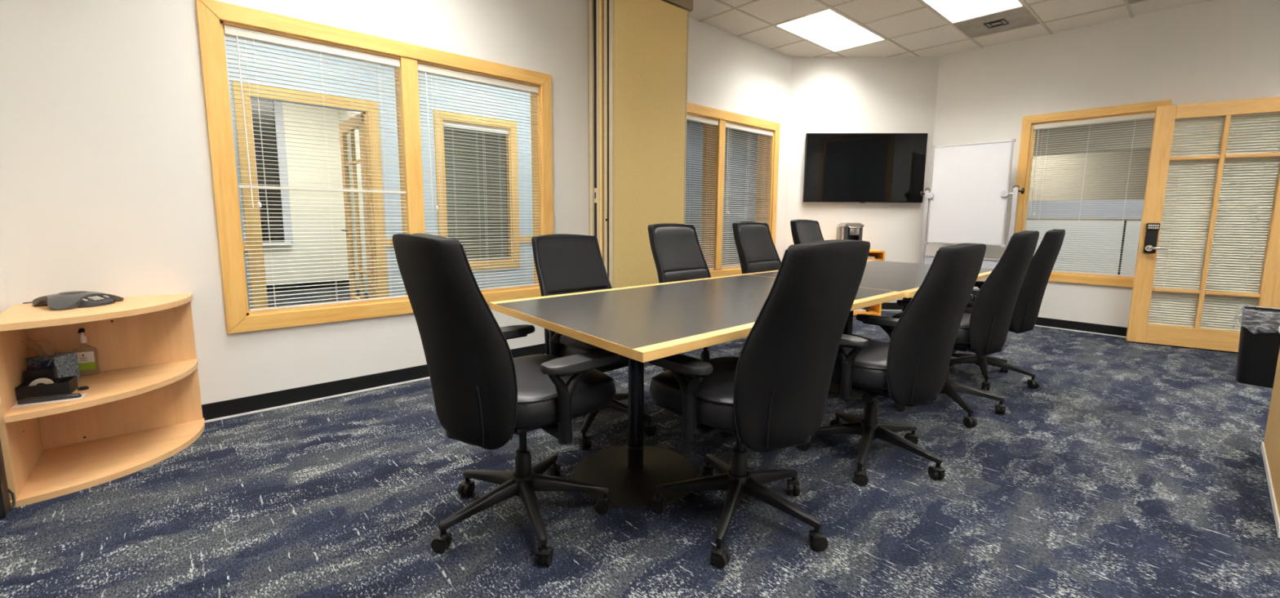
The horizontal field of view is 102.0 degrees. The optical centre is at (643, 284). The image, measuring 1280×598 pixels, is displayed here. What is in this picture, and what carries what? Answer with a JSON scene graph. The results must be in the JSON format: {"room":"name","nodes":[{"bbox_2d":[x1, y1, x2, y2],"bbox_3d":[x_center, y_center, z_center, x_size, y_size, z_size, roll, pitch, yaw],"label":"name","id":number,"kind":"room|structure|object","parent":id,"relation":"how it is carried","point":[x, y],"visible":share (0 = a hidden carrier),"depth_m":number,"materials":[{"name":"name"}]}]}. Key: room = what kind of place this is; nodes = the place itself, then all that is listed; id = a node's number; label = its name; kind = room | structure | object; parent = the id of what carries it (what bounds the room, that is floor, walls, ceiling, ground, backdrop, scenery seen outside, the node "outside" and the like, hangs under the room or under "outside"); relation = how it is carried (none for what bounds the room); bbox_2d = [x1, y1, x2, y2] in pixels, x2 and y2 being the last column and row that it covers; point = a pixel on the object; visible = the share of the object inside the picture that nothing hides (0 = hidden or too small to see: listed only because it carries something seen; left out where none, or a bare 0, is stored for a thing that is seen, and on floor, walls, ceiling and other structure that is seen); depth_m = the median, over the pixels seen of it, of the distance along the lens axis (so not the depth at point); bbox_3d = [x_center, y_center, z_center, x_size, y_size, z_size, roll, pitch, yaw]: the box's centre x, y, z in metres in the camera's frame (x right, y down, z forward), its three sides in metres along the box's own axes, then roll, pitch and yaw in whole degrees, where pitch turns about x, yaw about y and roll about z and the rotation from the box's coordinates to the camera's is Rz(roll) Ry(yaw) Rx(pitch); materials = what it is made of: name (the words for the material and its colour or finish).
{"room":"conference room","nodes":[
{"label":"conference room","id":0,"kind":"room"},
{"bbox_2d":[0,263,7,312],"bbox_3d":[-1.072,-0.501,0.190,0.120,3.168,5.620,-6,10,-42],"label":"wall","id":1,"kind":"structure","parent":0,"point":[2,298],"depth_m":2.27,"materials":[{"name":"paint"}]},
{"bbox_2d":[338,109,368,293],"bbox_3d":[-3.500,-1.273,6.877,0.100,2.950,3.350,-6,10,-42],"label":"wall","id":2,"kind":"structure","parent":0,"point":[358,168],"depth_m":7.56,"materials":[{"name":"beige paint"}]},
{"bbox_2d":[223,33,533,309],"bbox_3d":[-3.014,-1.028,5.004,5.180,2.950,0.100,-6,10,-42],"label":"wall","id":3,"kind":"structure","parent":0,"point":[431,223],"depth_m":5.36,"materials":[{"name":"blue paint"}]},
{"bbox_2d":[242,241,247,250],"bbox_3d":[-4.197,-0.261,3.943,1.890,0.080,0.020,-6,10,-42],"label":"trim","id":4,"kind":"structure","parent":3,"relation":"attached to","point":[243,242],"depth_m":4.55,"materials":[{"name":"brown wood"}]},
{"bbox_2d":[232,81,388,308],"bbox_3d":[-3.107,-0.664,4.955,1.140,2.240,0.120,-6,10,-42],"label":"door frame","id":5,"kind":"structure","parent":3,"relation":"in","point":[375,203],"depth_m":4.68,"materials":[{"name":"brown wood"}]},
{"bbox_2d":[338,112,373,299],"bbox_3d":[-3.137,-0.704,5.619,0.120,2.125,0.927,-6,10,-42],"label":"door","id":6,"kind":"structure","parent":5,"relation":"attached to","point":[346,202],"depth_m":5.65,"materials":[{"name":"brown wood"}]},
{"bbox_2d":[385,238,393,246],"bbox_3d":[-2.450,-0.449,5.518,0.550,0.080,0.020,-6,10,-42],"label":"trim","id":7,"kind":"structure","parent":3,"relation":"attached to","point":[390,239],"depth_m":5.35,"materials":[{"name":"brown wood"}]},
{"bbox_2d":[433,110,519,270],"bbox_3d":[-1.913,-1.040,5.998,0.980,1.740,0.120,-6,10,-42],"label":"window","id":8,"kind":"structure","parent":3,"relation":"in","point":[442,226],"depth_m":6.09,"materials":[{"name":"brown wood"}]},
{"bbox_2d":[443,121,511,260],"bbox_3d":[-1.904,-1.045,5.991,0.770,1.517,0.032,-6,10,-42],"label":"window blind","id":9,"kind":"object","parent":8,"relation":"attached to","point":[444,122],"visible":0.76,"depth_m":5.99,"materials":[{"name":"grey metal"}]},
{"bbox_2d":[519,235,533,242],"bbox_3d":[-1.328,-0.570,6.529,0.520,0.080,0.020,-6,10,-42],"label":"trim","id":10,"kind":"structure","parent":3,"relation":"attached to","point":[521,240],"depth_m":6.40,"materials":[{"name":"brown wood"}]},
{"bbox_2d":[252,97,507,284],"bbox_3d":[-3.401,-1.581,9.277,10.400,2.950,0.100,-6,10,-42],"label":"wall","id":11,"kind":"structure","parent":0,"point":[302,199],"depth_m":7.95,"materials":[{"name":"beige paint"}]},
{"bbox_2d":[250,97,293,245],"bbox_3d":[-5.368,-1.588,7.361,0.530,2.060,0.095,-6,10,-42],"label":"window","id":12,"kind":"structure","parent":11,"relation":"in","point":[274,210],"depth_m":7.44,"materials":[{"name":"black glass"}]},
{"bbox_2d":[266,280,349,292],"bbox_3d":[-5.947,0.115,7.098,3.450,0.100,0.015,-6,10,-42],"label":"baseboard","id":13,"kind":"structure","parent":11,"relation":"attached to","point":[340,282],"depth_m":7.85,"materials":[{"name":"black plastic"}]},
{"bbox_2d":[0,0,791,404],"bbox_3d":[-0.625,-1.023,4.270,6.372,3.168,0.130,-6,10,-42],"label":"wall","id":14,"kind":"structure","parent":0,"point":[106,180],"depth_m":2.64,"materials":[{"name":"paint"}]},
{"bbox_2d":[201,342,546,422],"bbox_3d":[-1.659,0.615,3.452,3.187,0.088,0.008,-6,10,-42],"label":"baseboard","id":15,"kind":"structure","parent":14,"relation":"attached to","point":[262,401],"depth_m":3.16,"materials":[{"name":"black plastic"}]},
{"bbox_2d":[195,0,553,333],"bbox_3d":[-1.537,-0.680,3.467,2.087,1.734,0.150,-6,10,-42],"label":"window","id":16,"kind":"structure","parent":14,"relation":"in","point":[211,14],"depth_m":3.11,"materials":[{"name":"brown wood"}]},
{"bbox_2d":[223,24,408,311],"bbox_3d":[-1.879,-0.638,3.099,0.872,1.521,0.050,-6,10,-42],"label":"window blind","id":17,"kind":"object","parent":16,"relation":"attached to","point":[236,33],"visible":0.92,"depth_m":3.04,"materials":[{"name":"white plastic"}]},
{"bbox_2d":[417,63,539,289],"bbox_3d":[-1.144,-0.717,3.761,0.897,1.521,0.050,-6,10,-42],"label":"window blind","id":18,"kind":"object","parent":16,"relation":"attached to","point":[422,68],"visible":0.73,"depth_m":3.71,"materials":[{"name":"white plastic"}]},
{"bbox_2d":[661,0,693,12],"bbox_3d":[-0.016,-2.429,4.343,0.960,0.088,0.300,-6,10,-42],"label":"trim","id":19,"kind":"structure","parent":14,"relation":"attached to","point":[687,5],"depth_m":4.48,"materials":[{"name":"beige metal"}]},
{"bbox_2d":[687,102,780,277],"bbox_3d":[0.772,-0.947,5.604,2.039,1.764,0.235,-6,10,-42],"label":"window","id":20,"kind":"structure","parent":14,"relation":"in","point":[722,117],"depth_m":5.60,"materials":[{"name":"brown wood"}]},
{"bbox_2d":[684,114,718,269],"bbox_3d":[0.464,-0.901,5.209,0.830,1.543,0.050,-6,10,-42],"label":"window blind","id":21,"kind":"object","parent":20,"relation":"attached to","point":[689,117],"visible":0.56,"depth_m":5.31,"materials":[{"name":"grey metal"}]},
{"bbox_2d":[721,122,773,267],"bbox_3d":[1.177,-0.978,5.852,0.885,1.543,0.050,-6,10,-42],"label":"window blind","id":22,"kind":"object","parent":20,"relation":"attached to","point":[730,126],"visible":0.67,"depth_m":5.76,"materials":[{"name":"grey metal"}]},
{"bbox_2d":[0,286,1279,597],"bbox_3d":[0.334,0.470,5.379,10.400,0.060,11.250,-6,10,-42],"label":"floor","id":23,"kind":"structure","parent":0,"point":[1131,468],"depth_m":2.01,"materials":[{"name":"carpet"}]},
{"bbox_2d":[0,439,16,518],"bbox_3d":[-2.388,0.682,1.919,0.045,0.357,0.090,-6,10,-42],"label":"equipment case","id":24,"kind":"object","parent":23,"relation":"on","point":[5,504],"visible":1,"depth_m":1.93,"materials":[{"name":"black plastic"}]},
{"bbox_2d":[0,292,204,508],"bbox_3d":[-2.394,0.449,2.343,0.602,0.710,0.602,-6,10,-42],"label":"bookcase","id":25,"kind":"object","parent":23,"relation":"on","point":[142,407],"depth_m":2.42,"materials":[{"name":"brown wood"}]},
{"bbox_2d":[23,352,57,381],"bbox_3d":[-2.598,0.379,2.237,0.093,0.152,0.048,-4,9,-34],"label":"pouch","id":26,"kind":"object","parent":25,"relation":"on","point":[31,374],"visible":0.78,"depth_m":2.22,"materials":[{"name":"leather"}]},
{"bbox_2d":[15,375,78,400],"bbox_3d":[-2.509,0.436,2.184,0.150,0.055,0.100,-4,9,-34],"label":"desk tray","id":27,"kind":"object","parent":25,"relation":"on","point":[66,384],"visible":0.96,"depth_m":2.16,"materials":[{"name":"black plastic"}]},
{"bbox_2d":[28,377,53,386],"bbox_3d":[-2.511,0.426,2.163,0.070,0.070,0.018,-4,9,-34],"label":"tape roll","id":28,"kind":"object","parent":27,"relation":"in","point":[46,380],"visible":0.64,"depth_m":2.16,"materials":[{"name":"beige plastic"}]},
{"bbox_2d":[10,392,87,408],"bbox_3d":[-2.422,0.472,2.114,0.200,0.001,0.085,-4,9,-34],"label":"paper sheet","id":29,"kind":"object","parent":25,"relation":"on","point":[15,405],"visible":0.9,"depth_m":2.09,"materials":[{"name":"paper"}]},
{"bbox_2d":[17,392,81,404],"bbox_3d":[-2.417,0.462,2.112,0.177,0.020,0.026,-4,8,-30],"label":"three-hole punch","id":30,"kind":"object","parent":29,"relation":"on","point":[56,397],"visible":1,"depth_m":2.10,"materials":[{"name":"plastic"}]},
{"bbox_2d":[25,338,79,379],"bbox_3d":[-2.684,0.346,2.319,0.184,0.195,0.106,0,7,-6],"label":"tissue box","id":31,"kind":"object","parent":25,"relation":"on","point":[66,362],"visible":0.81,"depth_m":2.32,"materials":[{"name":"cardboard"}]},
{"bbox_2d":[22,290,124,310],"bbox_3d":[-2.572,0.067,2.286,0.348,0.059,0.275,-3,8,-27],"label":"phone","id":32,"kind":"object","parent":25,"relation":"on","point":[67,300],"visible":1,"depth_m":2.27,"materials":[{"name":"plastic"}]},
{"bbox_2d":[71,328,99,376],"bbox_3d":[-2.627,0.318,2.433,0.080,0.224,0.056,-4,9,-32],"label":"sanitizer bottle","id":33,"kind":"object","parent":25,"relation":"on","point":[87,356],"visible":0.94,"depth_m":2.43,"materials":[{"name":"white"}]},
{"bbox_2d":[392,233,619,564],"bbox_3d":[-0.473,0.348,1.863,0.696,1.066,0.656,-6,10,-42],"label":"office chair","id":34,"kind":"object","parent":23,"relation":"on","point":[484,395],"visible":1,"depth_m":1.64,"materials":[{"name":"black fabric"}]},
{"bbox_2d":[531,233,657,448],"bbox_3d":[-0.254,0.251,2.803,0.676,1.023,0.728,-6,10,-42],"label":"office chair","id":35,"kind":"object","parent":23,"relation":"on","point":[564,263],"visible":0.37,"depth_m":2.84,"materials":[{"name":"black leather"}]},
{"bbox_2d":[537,237,608,342],"bbox_3d":[-0.391,0.041,2.925,0.468,0.602,0.169,-6,10,-42],"label":"cushion","id":36,"kind":"object","parent":35,"relation":"on","point":[566,265],"depth_m":2.91,"materials":[{"name":"black leather"}]},
{"bbox_2d":[587,0,688,288],"bbox_3d":[-0.031,-0.920,4.520,0.876,2.890,0.318,-6,10,-42],"label":"wall","id":37,"kind":"structure","parent":23,"relation":"on","point":[637,50],"depth_m":4.27,"materials":[{"name":"beige paint"}]},
{"bbox_2d":[647,222,711,371],"bbox_3d":[0.383,0.152,3.379,0.676,1.083,0.720,-6,10,-43],"label":"office chair","id":38,"kind":"object","parent":23,"relation":"on","point":[677,254],"visible":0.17,"depth_m":3.46,"materials":[{"name":"black leather"}]},
{"bbox_2d":[654,226,708,282],"bbox_3d":[0.251,-0.088,3.495,0.468,0.602,0.169,-6,10,-43],"label":"cushion","id":39,"kind":"object","parent":38,"relation":"on","point":[678,254],"depth_m":3.47,"materials":[{"name":"black leather"}]},
{"bbox_2d":[684,179,686,223],"bbox_3d":[0.090,-0.706,7.607,0.900,1.700,0.618,-6,10,-42],"label":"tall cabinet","id":40,"kind":"object","parent":23,"relation":"on","point":[686,180],"visible":0.03,"depth_m":7.62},
{"bbox_2d":[489,273,904,508],"bbox_3d":[0.339,0.427,2.577,1.937,0.740,1.116,-6,10,-42],"label":"conference table","id":41,"kind":"object","parent":23,"relation":"on","point":[642,323],"visible":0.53,"depth_m":2.20,"materials":[{"name":"charcoal laminate"},{"name":"maple wood"},{"name":"black metal"}]},
{"bbox_2d":[732,221,781,353],"bbox_3d":[1.053,0.075,3.967,0.677,1.095,0.742,-6,10,-43],"label":"office chair","id":42,"kind":"object","parent":23,"relation":"on","point":[757,251],"visible":0.29,"depth_m":4.05,"materials":[{"name":"black leather"}]},
{"bbox_2d":[739,224,780,272],"bbox_3d":[0.910,-0.171,4.088,0.468,0.602,0.169,-6,10,-43],"label":"cushion","id":43,"kind":"object","parent":42,"relation":"on","point":[757,251],"depth_m":4.06,"materials":[{"name":"black leather"}]},
{"bbox_2d":[648,239,870,568],"bbox_3d":[0.391,0.357,1.879,0.659,1.058,0.698,-6,10,-42],"label":"office chair","id":44,"kind":"object","parent":23,"relation":"on","point":[771,396],"visible":0.98,"depth_m":1.64,"materials":[{"name":"black leather"}]},
{"bbox_2d":[790,219,871,339],"bbox_3d":[1.644,-0.001,4.517,0.678,1.116,0.715,-7,10,-44],"label":"office chair","id":45,"kind":"object","parent":23,"relation":"on","point":[803,231],"visible":0.11,"depth_m":4.58,"materials":[{"name":"black leather"}]},
{"bbox_2d":[796,222,822,243],"bbox_3d":[1.506,-0.256,4.622,0.468,0.602,0.169,-7,10,-44],"label":"cushion","id":46,"kind":"object","parent":45,"relation":"on","point":[806,232],"depth_m":4.62,"materials":[{"name":"black leather"}]},
{"bbox_2d":[742,259,993,396],"bbox_3d":[1.776,0.272,3.879,2.035,0.740,1.130,-6,10,-42],"label":"conference table","id":47,"kind":"object","parent":23,"relation":"on","point":[904,277],"visible":0.23,"depth_m":3.50,"materials":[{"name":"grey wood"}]},
{"bbox_2d":[853,248,884,315],"bbox_3d":[2.293,-0.036,6.194,0.950,0.768,0.440,1,7,3],"label":"base cabinet","id":48,"kind":"object","parent":23,"relation":"on","point":[879,255],"depth_m":6.04,"materials":[{"name":"orange wood"}]},
{"bbox_2d":[835,222,864,239],"bbox_3d":[2.420,-0.565,6.074,0.236,0.312,0.306,1,7,3],"label":"coffee maker","id":49,"kind":"object","parent":48,"relation":"on","point":[848,231],"visible":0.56,"depth_m":5.97,"materials":[{"name":"plastic"}]},
{"bbox_2d":[866,257,882,260],"bbox_3d":[2.295,-0.313,6.150,0.908,0.020,0.424,1,7,3],"label":"shelf","id":50,"kind":"object","parent":48,"relation":"attached to","point":[876,258],"depth_m":5.92,"materials":[{"name":"orange wood"}]},
{"bbox_2d":[797,243,986,485],"bbox_3d":[1.108,0.313,2.388,0.656,1.028,0.696,-7,10,-44],"label":"office chair","id":51,"kind":"object","parent":23,"relation":"on","point":[910,369],"visible":0.86,"depth_m":2.15,"materials":[{"name":"black leather"}]},
{"bbox_2d":[890,230,1039,426],"bbox_3d":[1.835,0.212,3.060,0.717,1.069,0.657,7,10,40],"label":"office chair","id":52,"kind":"object","parent":23,"relation":"on","point":[983,331],"visible":0.7,"depth_m":2.79,"materials":[{"name":"black leather"}]},
{"bbox_2d":[920,138,1024,296],"bbox_3d":[3.521,-0.560,5.684,0.438,1.955,0.986,-6,10,-42],"label":"whiteboard","id":53,"kind":"object","parent":23,"relation":"on","point":[968,194],"visible":0.68,"depth_m":5.65,"materials":[{"name":"ceramic"}]},
{"bbox_2d":[949,228,1065,390],"bbox_3d":[2.459,0.143,3.636,0.696,1.069,0.656,6,9,39],"label":"office chair","id":54,"kind":"object","parent":23,"relation":"on","point":[1026,310],"visible":0.46,"depth_m":3.38,"materials":[{"name":"black leather"}]},
{"bbox_2d":[1232,305,1279,387],"bbox_3d":[4.407,0.434,3.584,0.368,0.539,0.462,-6,10,-42],"label":"waste bin","id":55,"kind":"object","parent":23,"relation":"on","point":[1259,347],"visible":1,"depth_m":3.57,"materials":[{"name":"black plastic"}]},
{"bbox_2d":[1261,326,1279,537],"bbox_3d":[2.859,0.586,1.962,1.124,0.625,0.582,-6,10,-42],"label":"base cabinet","id":56,"kind":"object","parent":23,"relation":"on","point":[1270,446],"visible":1,"depth_m":2.28,"materials":[{"name":"beige laminate"}]},
{"bbox_2d":[685,120,749,266],"bbox_3d":[0.268,-1.527,9.102,5.210,2.950,0.100,-6,10,-42],"label":"wall","id":57,"kind":"structure","parent":0,"point":[694,210],"depth_m":10.27,"materials":[{"name":"grey paint"}]},
{"bbox_2d":[746,132,758,221],"bbox_3d":[2.288,-1.712,10.668,0.100,2.950,5.480,-6,10,-42],"label":"wall","id":58,"kind":"structure","parent":0,"point":[752,208],"depth_m":10.60,"materials":[{"name":"grey paint"}]},
{"bbox_2d":[782,56,939,302],"bbox_3d":[2.604,-1.262,6.345,1.722,3.168,0.127,1,7,2],"label":"wall","id":59,"kind":"structure","parent":0,"point":[828,94],"depth_m":6.19,"materials":[{"name":"paint"}]},
{"bbox_2d":[802,133,928,203],"bbox_3d":[2.653,-1.392,6.223,1.412,0.819,0.062,1,7,3],"label":"television","id":60,"kind":"object","parent":59,"relation":"attached to","point":[839,167],"visible":1,"depth_m":6.19,"materials":[{"name":"black plastic"}]},
{"bbox_2d":[881,302,902,309],"bbox_3d":[2.588,0.263,6.473,1.721,0.088,0.008,1,7,2],"label":"baseboard","id":61,"kind":"structure","parent":59,"relation":"attached to","point":[886,305],"depth_m":6.45,"materials":[{"name":"black plastic"}]},
{"bbox_2d":[688,0,1213,57],"bbox_3d":[1.718,-2.303,2.513,7.399,0.160,5.340,-6,10,-42],"label":"ceiling","id":62,"kind":"structure","parent":0,"point":[908,28],"depth_m":4.97,"materials":[{"name":"paint"}]},
{"bbox_2d":[774,8,885,52],"bbox_3d":[1.943,-2.644,5.312,1.191,0.125,0.584,-6,10,-42],"label":"ceiling light","id":63,"kind":"object","parent":62,"relation":"attached to","point":[820,22],"visible":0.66,"depth_m":5.35,"materials":[{"name":"white plastic"}]},
{"bbox_2d":[920,0,1023,23],"bbox_3d":[2.760,-2.522,4.421,1.191,0.125,0.584,-6,10,-42],"label":"ceiling light","id":64,"kind":"object","parent":62,"relation":"attached to","point":[955,11],"visible":0.96,"depth_m":4.72,"materials":[{"name":"white plastic"}]},
{"bbox_2d":[953,6,1039,37],"bbox_3d":[3.434,-2.537,5.037,0.584,0.016,0.584,-6,10,-42],"label":"ceiling vent","id":65,"kind":"object","parent":62,"relation":"in","point":[1022,16],"visible":1,"depth_m":5.02,"materials":[{"name":"plastic"}]},
{"bbox_2d":[1127,0,1142,3],"bbox_3d":[4.251,-2.415,4.145,0.584,0.016,0.584,-6,10,-42],"label":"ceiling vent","id":66,"kind":"object","parent":62,"relation":"in","point":[1129,1],"visible":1,"depth_m":4.50,"materials":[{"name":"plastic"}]},
{"bbox_2d":[1026,148,1151,220],"bbox_3d":[10.138,-1.725,11.097,0.100,3.000,13.000,-6,10,-42],"label":"wall","id":67,"kind":"structure","parent":0,"point":[1134,184],"depth_m":11.31,"materials":[{"name":"beige paint"}]},
{"bbox_2d":[924,0,1279,330],"bbox_3d":[4.931,-1.036,4.740,0.130,3.168,4.333,-6,10,-42],"label":"wall","id":68,"kind":"structure","parent":0,"point":[1214,51],"depth_m":5.01,"materials":[{"name":"paint"}]},
{"bbox_2d":[1034,316,1127,337],"bbox_3d":[4.370,0.412,5.432,0.008,0.088,2.753,-6,10,-42],"label":"baseboard","id":69,"kind":"structure","parent":68,"relation":"attached to","point":[1080,326],"depth_m":5.29,"materials":[{"name":"black plastic"}]},
{"bbox_2d":[1014,99,1171,287],"bbox_3d":[4.462,-0.879,5.264,0.150,1.730,1.115,-6,10,-42],"label":"window","id":70,"kind":"structure","parent":68,"relation":"in","point":[1028,122],"depth_m":5.33,"materials":[{"name":"brown wood"}]},
{"bbox_2d":[1024,112,1155,276],"bbox_3d":[4.429,-0.878,5.233,0.050,1.529,0.917,-6,10,-42],"label":"window blind","id":71,"kind":"object","parent":70,"relation":"attached to","point":[1135,117],"visible":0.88,"depth_m":5.18,"materials":[{"name":"white plastic"}]},
{"bbox_2d":[1125,96,1279,351],"bbox_3d":[4.914,-0.486,4.456,0.918,2.125,0.132,5,9,33],"label":"door","id":72,"kind":"structure","parent":68,"relation":"in","point":[1139,330],"depth_m":4.57,"materials":[{"name":"brown wood"}]},
{"bbox_2d":[1147,111,1279,331],"bbox_3d":[4.960,-0.510,4.516,0.690,1.877,0.029,5,9,33],"label":"window blind","id":73,"kind":"object","parent":72,"relation":"attached to","point":[1171,214],"visible":0.88,"depth_m":4.51,"materials":[{"name":"white plastic"}]},
{"bbox_3d":[7.442,0.082,8.874,9.147,0.058,13.000,-6,10,-42],"label":"floor","id":74,"kind":"structure","parent":0,"visible":0},
{"bbox_2d":[1025,199,1144,275],"bbox_3d":[6.138,-0.383,6.668,0.060,1.400,6.810,-6,10,-42],"label":"wall","id":75,"kind":"structure","parent":74,"relation":"on","point":[1134,211],"depth_m":6.83,"materials":[{"name":"white paint"}]},
{"bbox_3d":[7.509,-2.954,8.520,9.037,0.050,13.000,-6,10,-42],"label":"ceiling","id":76,"kind":"structure","parent":0,"visible":0},
{"bbox_2d":[1033,117,1155,156],"bbox_3d":[8.112,-2.672,9.111,0.200,0.650,13.000,-6,10,-42],"label":"trim","id":77,"kind":"structure","parent":76,"relation":"attached to","point":[1135,140],"depth_m":9.12,"materials":[{"name":"beige paint"}]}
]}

